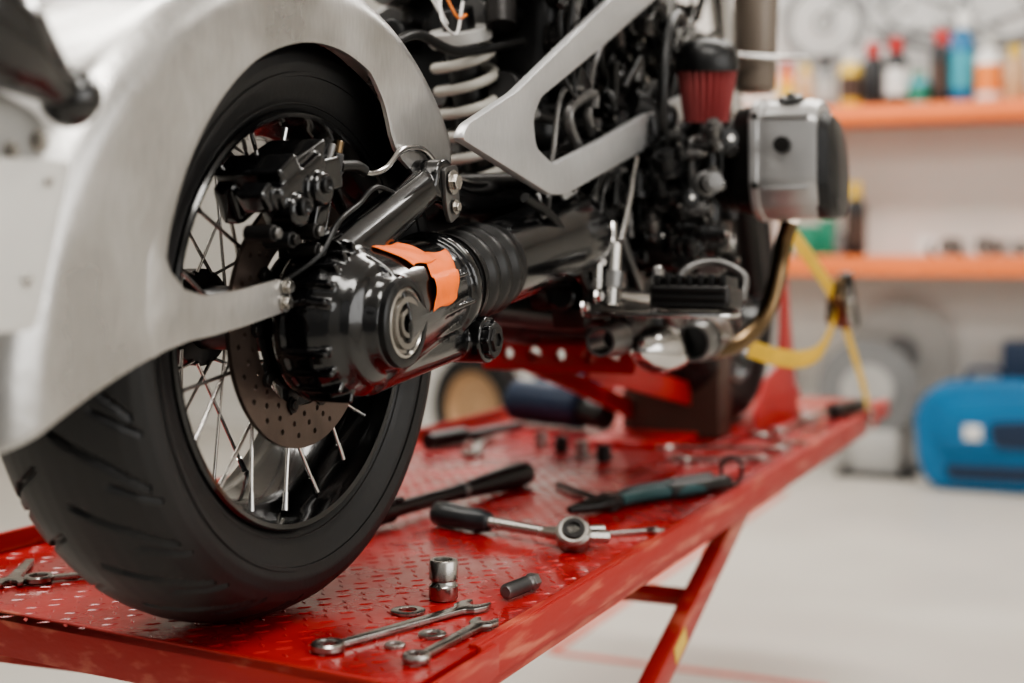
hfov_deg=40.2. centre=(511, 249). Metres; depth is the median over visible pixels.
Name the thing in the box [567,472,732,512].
pliers
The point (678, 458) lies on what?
wrench
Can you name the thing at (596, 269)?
bolt
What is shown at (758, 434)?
wrench
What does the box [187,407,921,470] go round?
baseboard
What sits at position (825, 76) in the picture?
bottle
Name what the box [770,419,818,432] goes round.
wrench
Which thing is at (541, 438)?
socket
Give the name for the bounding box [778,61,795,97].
bottle
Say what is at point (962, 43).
bottle
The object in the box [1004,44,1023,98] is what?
bottle
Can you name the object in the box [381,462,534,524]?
wrench
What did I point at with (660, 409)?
jack
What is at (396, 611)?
washer
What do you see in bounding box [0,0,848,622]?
motorcycle
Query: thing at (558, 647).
trim
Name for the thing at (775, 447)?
wrench
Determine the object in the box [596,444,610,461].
socket
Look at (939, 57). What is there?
bottle
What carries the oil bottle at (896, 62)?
on the storage shelf at (997, 110)
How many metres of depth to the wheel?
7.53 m
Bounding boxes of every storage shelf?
[787,256,1023,276]
[828,98,1023,128]
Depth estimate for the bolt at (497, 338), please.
1.68 m
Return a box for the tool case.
[915,365,1023,492]
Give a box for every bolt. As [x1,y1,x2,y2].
[491,328,503,351]
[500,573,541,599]
[591,262,601,288]
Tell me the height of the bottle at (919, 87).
0.170 m
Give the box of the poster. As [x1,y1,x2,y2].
[776,0,1023,71]
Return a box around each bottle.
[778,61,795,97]
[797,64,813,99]
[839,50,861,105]
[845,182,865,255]
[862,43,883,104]
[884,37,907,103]
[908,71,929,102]
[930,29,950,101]
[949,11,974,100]
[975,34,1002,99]
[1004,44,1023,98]
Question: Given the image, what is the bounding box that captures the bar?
[421,421,522,448]
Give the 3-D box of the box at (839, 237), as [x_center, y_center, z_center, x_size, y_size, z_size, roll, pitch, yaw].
[1.720,-0.029,7.300,0.040,0.120,0.160,0,0,24]
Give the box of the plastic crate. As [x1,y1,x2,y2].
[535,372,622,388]
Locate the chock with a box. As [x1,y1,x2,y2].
[731,277,798,433]
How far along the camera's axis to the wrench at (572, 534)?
1.94 m
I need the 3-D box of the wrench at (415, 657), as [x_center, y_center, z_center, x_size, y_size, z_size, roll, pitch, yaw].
[-0.061,0.400,1.441,0.031,0.009,0.175,0,0,26]
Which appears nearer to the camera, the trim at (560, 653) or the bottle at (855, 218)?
the trim at (560, 653)
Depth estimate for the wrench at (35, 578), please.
1.71 m
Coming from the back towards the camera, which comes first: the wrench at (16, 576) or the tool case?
the tool case
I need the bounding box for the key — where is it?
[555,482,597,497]
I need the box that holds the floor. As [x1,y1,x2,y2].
[0,426,1023,682]
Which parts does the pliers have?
handle, handle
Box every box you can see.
[793,225,819,255]
[820,219,838,255]
[835,233,845,255]
[1002,340,1023,378]
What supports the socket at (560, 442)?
on the table
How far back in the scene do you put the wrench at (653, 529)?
1.99 m
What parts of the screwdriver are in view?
handle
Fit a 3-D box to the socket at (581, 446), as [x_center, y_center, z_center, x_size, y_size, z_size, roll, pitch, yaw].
[0.137,0.390,2.750,0.028,0.030,0.028,0,0,24]
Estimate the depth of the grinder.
7.19 m
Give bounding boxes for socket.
[429,556,457,601]
[535,432,547,447]
[554,436,567,452]
[575,440,588,456]
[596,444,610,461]
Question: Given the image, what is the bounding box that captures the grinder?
[817,301,955,480]
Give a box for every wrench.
[0,559,33,586]
[23,572,81,584]
[310,599,490,654]
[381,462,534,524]
[402,617,498,665]
[430,501,609,552]
[460,436,494,456]
[609,526,664,534]
[656,444,790,450]
[673,455,772,461]
[750,431,806,445]
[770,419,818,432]
[797,408,824,417]
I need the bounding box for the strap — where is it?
[747,221,872,431]
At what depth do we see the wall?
7.35 m
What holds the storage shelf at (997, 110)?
attached to the wall
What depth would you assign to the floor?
4.60 m
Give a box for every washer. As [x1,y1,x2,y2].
[384,641,405,648]
[391,605,425,615]
[418,629,446,638]
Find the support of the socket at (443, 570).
on the table
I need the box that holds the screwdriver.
[796,399,865,422]
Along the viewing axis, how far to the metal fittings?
6.96 m
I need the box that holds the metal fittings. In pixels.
[916,237,1023,255]
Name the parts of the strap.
ratchet lever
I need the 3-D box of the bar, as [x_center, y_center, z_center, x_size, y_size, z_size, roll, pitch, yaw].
[-0.079,0.388,2.978,0.033,0.031,0.326,0,0,34]
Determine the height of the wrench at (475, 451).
0.009 m
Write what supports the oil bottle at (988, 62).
on the storage shelf at (997, 110)
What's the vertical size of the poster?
0.900 m
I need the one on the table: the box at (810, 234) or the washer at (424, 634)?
the washer at (424, 634)
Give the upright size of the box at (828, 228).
0.190 m
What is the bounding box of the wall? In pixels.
[183,0,1023,446]
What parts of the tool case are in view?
panel, handle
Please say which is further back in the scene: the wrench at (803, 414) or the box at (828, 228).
the box at (828, 228)
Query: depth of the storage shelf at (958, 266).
6.97 m
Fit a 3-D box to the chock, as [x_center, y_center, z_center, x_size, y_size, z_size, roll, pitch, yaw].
[0.498,0.231,3.360,0.303,0.350,0.489,0,0,24]
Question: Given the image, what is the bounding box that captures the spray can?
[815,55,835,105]
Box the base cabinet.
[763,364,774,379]
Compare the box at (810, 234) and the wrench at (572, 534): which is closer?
the wrench at (572, 534)
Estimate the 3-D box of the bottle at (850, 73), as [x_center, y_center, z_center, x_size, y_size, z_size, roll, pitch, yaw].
[1.755,-0.884,7.262,0.114,0.300,0.114,0,0,24]
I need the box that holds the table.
[0,383,888,682]
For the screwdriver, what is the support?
on the table
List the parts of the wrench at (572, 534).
handle, reversing lever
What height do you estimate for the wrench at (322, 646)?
0.009 m
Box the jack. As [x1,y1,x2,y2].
[482,337,730,449]
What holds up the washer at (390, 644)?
on the table
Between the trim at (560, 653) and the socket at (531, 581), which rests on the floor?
the trim at (560, 653)
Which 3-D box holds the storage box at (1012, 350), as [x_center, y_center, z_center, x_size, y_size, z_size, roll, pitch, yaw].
[2.754,0.806,6.905,0.620,0.700,0.250,0,0,24]
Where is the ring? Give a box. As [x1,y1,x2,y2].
[719,455,743,487]
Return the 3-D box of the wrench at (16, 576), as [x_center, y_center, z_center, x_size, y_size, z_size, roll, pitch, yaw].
[-0.618,0.401,1.741,0.033,0.006,0.131,0,0,-14]
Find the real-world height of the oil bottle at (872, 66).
0.330 m
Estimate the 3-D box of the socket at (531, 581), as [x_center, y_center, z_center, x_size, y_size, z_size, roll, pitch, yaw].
[0.010,0.394,1.641,0.021,0.019,0.066,0,0,32]
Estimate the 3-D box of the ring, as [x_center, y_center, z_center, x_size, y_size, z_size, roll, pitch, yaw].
[0.375,0.377,2.392,0.039,0.055,0.024,0,0,24]
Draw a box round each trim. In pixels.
[546,490,788,652]
[552,651,812,682]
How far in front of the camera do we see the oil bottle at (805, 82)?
7.33 m
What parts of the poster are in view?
drawn frame, drawn frame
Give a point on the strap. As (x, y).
(842, 311)
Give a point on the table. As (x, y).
(67, 624)

